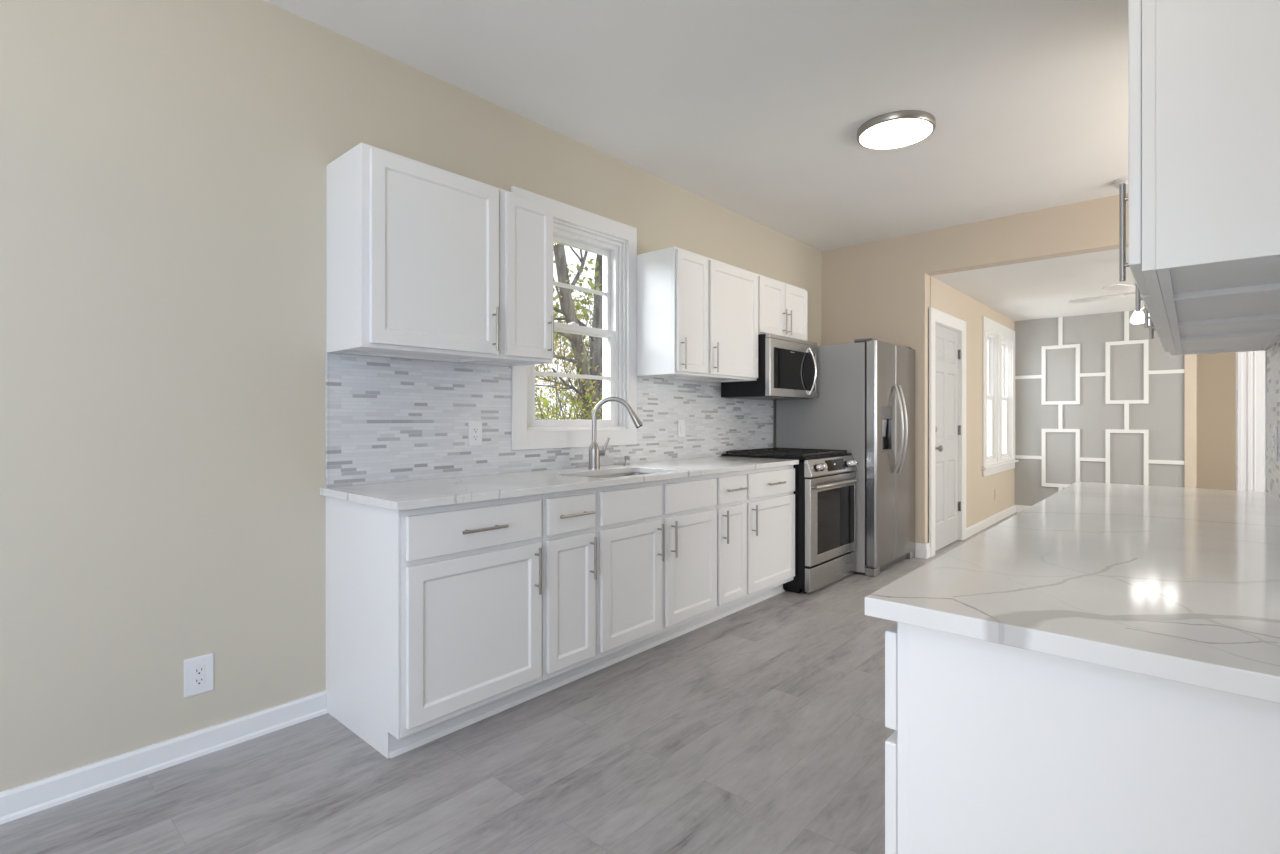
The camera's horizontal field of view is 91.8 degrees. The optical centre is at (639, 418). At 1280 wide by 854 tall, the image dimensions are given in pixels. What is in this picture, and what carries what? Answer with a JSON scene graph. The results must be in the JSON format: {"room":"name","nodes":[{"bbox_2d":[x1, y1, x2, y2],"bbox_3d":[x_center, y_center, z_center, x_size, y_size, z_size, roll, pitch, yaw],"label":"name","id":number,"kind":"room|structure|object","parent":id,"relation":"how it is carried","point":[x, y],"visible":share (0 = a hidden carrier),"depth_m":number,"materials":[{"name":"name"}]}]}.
{"room":"kitchen","nodes":[
{"label":"kitchen","id":0,"kind":"room"},
{"bbox_2d":[0,0,820,791],"bbox_3d":[-1.142,-0.199,2.805,0.150,2.790,8.770,0,0,42],"label":"wall","id":1,"kind":"structure","parent":0,"point":[163,163],"depth_m":2.17,"materials":[{"name":"beige paint"}]},
{"bbox_2d":[0,690,327,824],"bbox_3d":[-2.585,1.153,1.055,0.024,0.086,3.936,0,0,42],"label":"baseboard","id":2,"kind":"structure","parent":1,"relation":"attached to","point":[42,794],"depth_m":2.10,"materials":[{"name":"white paint"}]},
{"bbox_2d":[184,653,213,697],"bbox_3d":[-1.569,0.915,2.207,0.008,0.135,0.088,0,0,42],"label":"electrical outlet","id":3,"kind":"object","parent":1,"relation":"attached to","point":[198,671],"visible":1,"depth_m":2.21,"materials":[{"name":"white plastic"}]},
{"bbox_2d":[194,665,204,685],"bbox_3d":[-1.567,0.915,2.205,0.002,0.068,0.033,0,0,42],"label":"receptacle","id":4,"kind":"object","parent":3,"relation":"attached to","point":[199,670],"depth_m":2.21,"materials":[{"name":"grey plastic"}]},
{"bbox_2d":[326,143,498,362],"bbox_3d":[-0.935,-0.651,2.641,0.377,0.765,0.620,0,0,42],"label":"upper cabinet","id":5,"kind":"object","parent":1,"relation":"attached to","point":[412,246],"visible":1,"depth_m":2.48,"materials":[{"name":"white paint"}]},
{"bbox_2d":[462,189,553,366],"bbox_3d":[-0.626,-0.651,2.987,0.377,0.765,0.303,0,0,42],"label":"upper cabinet","id":6,"kind":"object","parent":1,"relation":"attached to","point":[526,318],"visible":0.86,"depth_m":2.88,"materials":[{"name":"white paint"}]},
{"bbox_2d":[326,353,772,486],"bbox_3d":[-0.080,0.007,3.876,0.012,0.548,3.608,0,0,42],"label":"backsplash","id":7,"kind":"structure","parent":1,"relation":"attached to","point":[388,419],"depth_m":2.98,"materials":[{"name":"tile"}]},
{"bbox_2d":[468,421,481,446],"bbox_3d":[-0.809,0.076,3.047,0.008,0.125,0.078,0,0,42],"label":"electrical outlet","id":8,"kind":"object","parent":7,"relation":"attached to","point":[474,427],"visible":1,"depth_m":3.04,"materials":[{"name":"white plastic"}]},
{"bbox_2d":[473,427,478,440],"bbox_3d":[-0.807,0.076,3.045,0.002,0.068,0.033,0,0,42],"label":"receptacle","id":9,"kind":"object","parent":8,"relation":"attached to","point":[475,429],"depth_m":3.05,"materials":[{"name":"grey plastic"}]},
{"bbox_2d":[678,420,684,437],"bbox_3d":[0.288,0.071,4.277,0.010,0.125,0.078,0,0,42],"label":"light switch","id":10,"kind":"object","parent":7,"relation":"attached to","point":[681,423],"visible":1,"depth_m":4.27,"materials":[{"name":"white plastic"}]},
{"bbox_2d":[511,186,636,449],"bbox_3d":[-0.402,-0.519,3.622,0.170,1.370,0.960,0,0,42],"label":"window","id":11,"kind":"structure","parent":1,"relation":"in","point":[574,227],"depth_m":3.76,"materials":[{"name":"white paint"}]},
{"bbox_2d":[637,246,708,378],"bbox_3d":[0.221,-0.651,3.938,0.377,0.765,0.336,0,0,42],"label":"upper cabinet","id":12,"kind":"object","parent":1,"relation":"attached to","point":[672,282],"visible":1,"depth_m":3.83,"materials":[{"name":"white paint"}]},
{"bbox_2d":[669,257,757,381],"bbox_3d":[0.535,-0.651,4.290,0.377,0.765,0.604,0,0,42],"label":"upper cabinet","id":13,"kind":"object","parent":1,"relation":"attached to","point":[733,291],"visible":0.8,"depth_m":4.18,"materials":[{"name":"white paint"}]},
{"bbox_2d":[757,274,806,340],"bbox_3d":[0.988,-0.818,4.799,0.377,0.433,0.750,0,0,42],"label":"upper cabinet","id":14,"kind":"object","parent":1,"relation":"attached to","point":[782,307],"visible":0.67,"depth_m":4.66,"materials":[{"name":"white paint"}]},
{"bbox_2d":[721,333,817,399],"bbox_3d":[1.032,-0.375,4.758,0.480,0.448,0.748,0,0,42],"label":"microwave","id":15,"kind":"object","parent":14,"relation":"attached to","point":[787,366],"visible":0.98,"depth_m":4.55,"materials":[{"name":"silver metal"}]},
{"bbox_2d":[0,512,1018,853],"bbox_3d":[2.473,1.226,3.255,4.950,0.060,14.250,0,0,42],"label":"floor","id":16,"kind":"structure","parent":0,"point":[758,728],"depth_m":2.11,"materials":[{"name":"grey wood"}]},
{"bbox_2d":[326,494,541,758],"bbox_3d":[-0.825,0.754,2.546,0.668,0.883,0.631,0,0,42],"label":"base cabinet","id":17,"kind":"object","parent":16,"relation":"on","point":[434,614],"visible":0.88,"depth_m":2.31,"materials":[{"name":"white paint"}]},
{"bbox_2d":[530,488,596,693],"bbox_3d":[-0.509,0.754,2.898,0.664,0.883,0.314,0,0,42],"label":"base cabinet","id":18,"kind":"object","parent":16,"relation":"on","point":[569,539],"visible":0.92,"depth_m":2.69,"materials":[{"name":"white paint"}]},
{"bbox_2d":[389,589,784,757],"bbox_3d":[0.057,1.186,3.233,0.012,0.018,2.816,0,0,42],"label":"trim","id":19,"kind":"structure","parent":16,"relation":"on","point":[399,751],"depth_m":2.74,"materials":[{"name":"white paint"}]},
{"bbox_2d":[584,474,716,670],"bbox_3d":[-0.088,0.754,3.371,0.664,0.883,0.952,0,0,42],"label":"base cabinet","id":20,"kind":"object","parent":16,"relation":"on","point":[656,580],"visible":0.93,"depth_m":3.11,"materials":[{"name":"white paint"}]},
{"bbox_2d":[320,456,798,510],"bbox_3d":[-0.110,0.297,3.364,0.648,0.030,2.850,0,0,42],"label":"countertop","id":21,"kind":"structure","parent":20,"relation":"on","point":[415,494],"depth_m":2.73,"materials":[{"name":"white stone"}]},
{"bbox_2d":[588,397,642,468],"bbox_3d":[-0.137,0.081,3.468,0.303,0.403,0.066,0,0,-3],"label":"kitchen faucet","id":22,"kind":"object","parent":21,"relation":"on","point":[595,452],"visible":1,"depth_m":3.45,"materials":[{"name":"silver metal"}]},
{"bbox_2d":[590,472,650,477],"bbox_3d":[-0.105,0.407,3.248,0.364,0.190,0.634,0,0,42],"label":"sink","id":23,"kind":"object","parent":21,"relation":"in","point":[632,473],"visible":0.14,"depth_m":3.48,"materials":[{"name":"silver metal"}]},
{"bbox_2d":[623,456,630,464],"bbox_3d":[-0.067,0.254,3.714,0.047,0.056,0.100,0,0,-21],"label":"soap dispenser","id":24,"kind":"object","parent":21,"relation":"on","point":[626,458],"visible":1,"depth_m":3.72,"materials":[{"name":"silver metal"}]},
{"bbox_2d":[704,470,747,620],"bbox_3d":[0.333,0.754,3.843,0.664,0.883,0.314,0,0,42],"label":"base cabinet","id":25,"kind":"object","parent":16,"relation":"on","point":[731,507],"visible":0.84,"depth_m":3.65,"materials":[{"name":"white paint"}]},
{"bbox_2d":[734,465,794,608],"bbox_3d":[0.641,0.754,4.189,0.664,0.883,0.612,0,0,42],"label":"base cabinet","id":26,"kind":"object","parent":16,"relation":"on","point":[770,501],"visible":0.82,"depth_m":3.98,"materials":[{"name":"white paint"}]},
{"bbox_2d":[721,448,857,592],"bbox_3d":[1.156,0.719,4.666,0.782,0.953,0.770,0,0,42],"label":"gas range","id":27,"kind":"object","parent":16,"relation":"on","point":[825,483],"visible":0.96,"depth_m":4.34,"materials":[{"name":"silver metal"}]},
{"bbox_2d":[721,452,851,459],"bbox_3d":[1.119,0.273,4.700,0.681,0.014,0.770,0,0,42],"label":"cooktop","id":28,"kind":"object","parent":27,"relation":"in","point":[773,455],"depth_m":4.44,"materials":[{"name":"black ceramic"}]},
{"bbox_2d":[776,338,914,576],"bbox_3d":[1.783,0.295,5.240,0.919,1.802,0.893,0,0,42],"label":"refrigerator","id":29,"kind":"object","parent":16,"relation":"on","point":[864,406],"visible":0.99,"depth_m":4.86,"materials":[{"name":"silver metal"}]},
{"bbox_2d":[885,622,1279,853],"bbox_3d":[0.816,0.754,1.024,0.668,0.883,0.626,0,0,42],"label":"base cabinet","id":30,"kind":"object","parent":16,"relation":"on","point":[993,748],"visible":0.68,"depth_m":0.83,"materials":[{"name":"white paint"}]},
{"bbox_2d":[865,482,1279,703],"bbox_3d":[1.380,0.297,1.669,0.616,0.030,2.392,0,0,42],"label":"countertop","id":31,"kind":"structure","parent":30,"relation":"on","point":[1178,584],"depth_m":1.04,"materials":[{"name":"white stone"}]},
{"bbox_2d":[264,0,1127,250],"bbox_3d":[0.650,-1.624,1.209,4.950,0.060,8.770,0,0,42],"label":"ceiling","id":32,"kind":"structure","parent":0,"point":[754,109],"depth_m":2.96,"materials":[{"name":"paint"}]},
{"bbox_2d":[857,110,935,149],"bbox_3d":[1.401,-1.574,3.405,0.400,0.040,0.400,0,0,42],"label":"ceiling light","id":33,"kind":"object","parent":32,"relation":"in","point":[903,128],"visible":1,"depth_m":3.35,"materials":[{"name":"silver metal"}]},
{"bbox_2d":[860,119,931,148],"bbox_3d":[1.401,-1.573,3.405,0.367,0.039,0.367,0,0,42],"label":"diffuser","id":34,"kind":"object","parent":33,"relation":"attached to","point":[874,133],"depth_m":3.38,"materials":[{"name":"white plastic"}]},
{"bbox_2d":[1114,176,1127,189],"bbox_3d":[3.257,-1.568,4.143,0.150,0.052,0.150,0,0,42],"label":"smoke detector","id":35,"kind":"object","parent":32,"relation":"attached to","point":[1122,180],"visible":0.44,"depth_m":4.12,"materials":[{"name":"white plastic"}]},
{"bbox_2d":[930,276,1014,527],"bbox_3d":[3.641,-0.021,6.754,0.150,2.435,3.510,0,0,42],"label":"wall","id":36,"kind":"structure","parent":0,"point":[981,504],"depth_m":6.47,"materials":[{"name":"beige paint"}]},
{"bbox_2d":[929,307,965,556],"bbox_3d":[2.827,0.118,5.798,0.206,2.155,1.105,0,0,42],"label":"door","id":37,"kind":"structure","parent":36,"relation":"in","point":[947,333],"depth_m":5.80,"materials":[{"name":"white paint"}]},
{"bbox_2d":[966,505,1015,537],"bbox_3d":[4.015,1.150,7.049,0.016,0.092,2.332,0,0,42],"label":"baseboard","id":38,"kind":"structure","parent":36,"relation":"attached to","point":[991,520],"depth_m":6.88,"materials":[{"name":"white paint"}]},
{"bbox_2d":[987,331,996,462],"bbox_3d":[3.914,-0.239,7.060,0.150,1.470,0.590,0,0,42],"label":"window","id":39,"kind":"structure","parent":36,"relation":"in","point":[991,337],"depth_m":7.22,"materials":[{"name":"white glass"}]},
{"bbox_2d":[981,316,1018,476],"bbox_3d":[4.237,-0.236,7.271,0.050,1.735,1.655,0,0,42],"label":"trim","id":40,"kind":"structure","parent":36,"relation":"attached to","point":[1000,465],"depth_m":7.22,"materials":[{"name":"white paint"}]},
{"bbox_2d":[1002,337,1010,459],"bbox_3d":[4.400,-0.239,7.605,0.150,1.470,0.610,0,0,42],"label":"window","id":41,"kind":"structure","parent":36,"relation":"in","point":[1006,344],"depth_m":7.78,"materials":[{"name":"white paint"}]},
{"bbox_2d":[821,193,1127,556],"bbox_3d":[2.849,-0.199,5.015,2.870,2.790,0.140,0,0,42],"label":"wall","id":42,"kind":"structure","parent":0,"point":[879,290],"depth_m":5.32,"materials":[{"name":"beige paint"}]},
{"bbox_2d":[915,543,929,558],"bbox_3d":[2.432,1.133,5.337,0.098,0.125,0.105,0,0,42],"label":"baseboard","id":43,"kind":"structure","parent":42,"relation":"attached to","point":[922,551],"depth_m":5.30,"materials":[{"name":"white paint"}]},
{"bbox_2d":[932,247,1143,320],"bbox_3d":[5.739,-1.269,6.211,4.005,0.060,5.489,0,0,42],"label":"ceiling","id":44,"kind":"structure","parent":0,"point":[1039,289],"depth_m":5.79,"materials":[{"name":"white paint"}]},
{"bbox_2d":[1068,283,1143,323],"bbox_3d":[3.951,-0.984,4.816,1.049,0.510,1.055,0,0,42],"label":"ceiling fan","id":45,"kind":"object","parent":44,"relation":"hanging from","point":[1137,317],"visible":0.09,"depth_m":4.78,"materials":[{"name":"white paint"}]},
{"bbox_2d":[1015,310,1184,505],"bbox_3d":[5.435,-0.021,7.426,1.633,2.435,0.120,0,0,42],"label":"wall","id":46,"kind":"structure","parent":0,"point":[1163,416],"depth_m":7.38,"materials":[{"name":"grey paint"}]},
{"bbox_2d":[1016,505,1030,512],"bbox_3d":[5.395,1.150,7.370,1.617,0.092,0.016,0,0,42],"label":"baseboard","id":47,"kind":"structure","parent":46,"relation":"attached to","point":[1019,508],"depth_m":7.87,"materials":[{"name":"white paint"}]},
{"bbox_2d":[1015,311,1184,490],"bbox_3d":[5.388,-0.068,7.375,1.632,2.343,0.018,0,0,42],"label":"trim","id":48,"kind":"structure","parent":46,"relation":"attached to","point":[1060,345],"depth_m":7.28,"materials":[{"name":"white paint"}]},
{"bbox_2d":[1185,354,1196,487],"bbox_3d":[6.081,-0.021,6.851,0.098,2.435,0.160,0,0,42],"label":"wall","id":49,"kind":"structure","parent":0,"point":[1190,359],"depth_m":6.79,"materials":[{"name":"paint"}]},
{"bbox_2d":[1197,352,1235,489],"bbox_3d":[7.749,-0.021,7.373,2.250,2.435,0.120,0,0,42],"label":"wall","id":50,"kind":"structure","parent":0,"point":[1216,372],"depth_m":7.76,"materials":[{"name":"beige paint"}]},
{"bbox_3d":[4.641,-0.199,3.419,1.930,2.790,0.140,0,0,42],"label":"wall","id":51,"kind":"structure","parent":0,"visible":0},
{"bbox_2d":[1236,351,1264,491],"bbox_3d":[3.961,-0.021,4.019,0.140,2.435,0.168,0,0,42],"label":"trim","id":52,"kind":"structure","parent":51,"relation":"attached to","point":[1250,365],"depth_m":3.96,"materials":[{"name":"white paint"}]},
{"bbox_3d":[0.418,-0.199,0.030,0.128,2.790,6.400,0,0,42],"label":"wall","id":53,"kind":"structure","parent":0,"visible":0},
{"bbox_2d":[1119,0,1279,301],"bbox_3d":[1.141,-0.651,1.206,0.354,0.765,0.408,0,0,42],"label":"upper cabinet","id":54,"kind":"object","parent":53,"relation":"attached to","point":[1203,199],"visible":1,"depth_m":1.08,"materials":[{"name":"white paint"}]},
{"bbox_2d":[1135,281,1279,327],"bbox_3d":[1.459,-0.651,1.563,0.354,0.765,0.543,0,0,42],"label":"upper cabinet","id":55,"kind":"object","parent":53,"relation":"attached to","point":[1258,306],"visible":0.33,"depth_m":1.60,"materials":[{"name":"white paint"}]},
{"bbox_2d":[1144,303,1279,341],"bbox_3d":[1.793,-0.651,1.937,0.354,0.765,0.456,0,0,42],"label":"upper cabinet","id":56,"kind":"object","parent":53,"relation":"attached to","point":[1264,327],"visible":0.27,"depth_m":1.99,"materials":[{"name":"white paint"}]},
{"bbox_2d":[1149,315,1279,354],"bbox_3d":[2.150,-0.651,2.339,0.354,0.765,0.615,0,0,42],"label":"upper cabinet","id":57,"kind":"object","parent":53,"relation":"attached to","point":[1258,343],"visible":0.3,"depth_m":2.40,"materials":[{"name":"white paint"}]},
{"bbox_2d":[1265,350,1268,491],"bbox_3d":[2.544,-0.194,2.425,0.140,2.780,0.010,0,0,42],"label":"trim","id":58,"kind":"structure","parent":53,"relation":"attached to","point":[1266,490],"depth_m":2.47,"materials":[{"name":"white paint"}]},
{"bbox_2d":[1267,339,1279,500],"bbox_3d":[1.663,-0.021,1.530,0.008,0.606,2.497,0,0,42],"label":"backsplash","id":59,"kind":"structure","parent":53,"relation":"attached to","point":[1273,353],"depth_m":2.26,"materials":[{"name":"tile"}]},
{"bbox_2d":[1273,425,1277,460],"bbox_3d":[2.230,0.086,2.179,0.008,0.125,0.078,0,0,42],"label":"electrical outlet","id":60,"kind":"object","parent":59,"relation":"attached to","point":[1275,427],"visible":1,"depth_m":2.15,"materials":[{"name":"white plastic"}]},
{"bbox_2d":[1273,433,1274,452],"bbox_3d":[2.228,0.086,2.180,0.002,0.068,0.033,0,0,42],"label":"receptacle","id":61,"kind":"object","parent":60,"relation":"attached to","point":[1273,433],"depth_m":2.17,"materials":[{"name":"grey plastic"}]},
{"label":"outside","id":62,"kind":"structure","parent":0,"visible":0},
{"bbox_3d":[-17.299,1.796,14.743,39.840,0.100,49.000,0,0,42],"label":"ground","id":63,"kind":"structure","parent":62,"visible":0},
{"bbox_2d":[535,346,590,419],"bbox_3d":[-1.422,0.168,11.899,4.621,3.172,3.637,0,0,20],"label":"shrub","id":64,"kind":"object","parent":63,"relation":"on","point":[559,414],"visible":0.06,"depth_m":11.07,"materials":[{"name":"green plant"}]},
{"bbox_2d":[535,296,591,417],"bbox_3d":[-1.407,-2.068,26.776,9.326,7.629,8.433,0,0,-35],"label":"tree","id":65,"kind":"object","parent":63,"relation":"on","point":[586,341],"visible":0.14,"depth_m":25.55,"materials":[{"name":"green plant"}]},
{"bbox_2d":[535,242,601,419],"bbox_3d":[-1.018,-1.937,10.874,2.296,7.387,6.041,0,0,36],"label":"tree","id":66,"kind":"object","parent":63,"relation":"on","point":[564,294],"visible":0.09,"depth_m":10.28,"materials":[{"name":"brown plant"}]},
{"bbox_2d":[535,347,601,419],"bbox_3d":[-0.948,0.141,8.840,4.539,3.229,4.280,0,0,42],"label":"shrub","id":67,"kind":"object","parent":63,"relation":"on","point":[582,360],"visible":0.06,"depth_m":9.44,"materials":[{"name":"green plant"}]},
{"bbox_2d":[535,366,601,419],"bbox_3d":[-0.443,0.360,9.514,3.130,2.789,2.970,0,0,-4],"label":"shrub","id":68,"kind":"object","parent":63,"relation":"on","point":[580,370],"visible":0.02,"depth_m":9.34,"materials":[{"name":"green plant"}]},
{"bbox_2d":[539,388,601,419],"bbox_3d":[-0.756,0.610,9.115,3.110,2.289,3.168,0,0,-39],"label":"shrub","id":69,"kind":"object","parent":63,"relation":"on","point":[541,390],"visible":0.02,"depth_m":9.57,"materials":[{"name":"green plant"}]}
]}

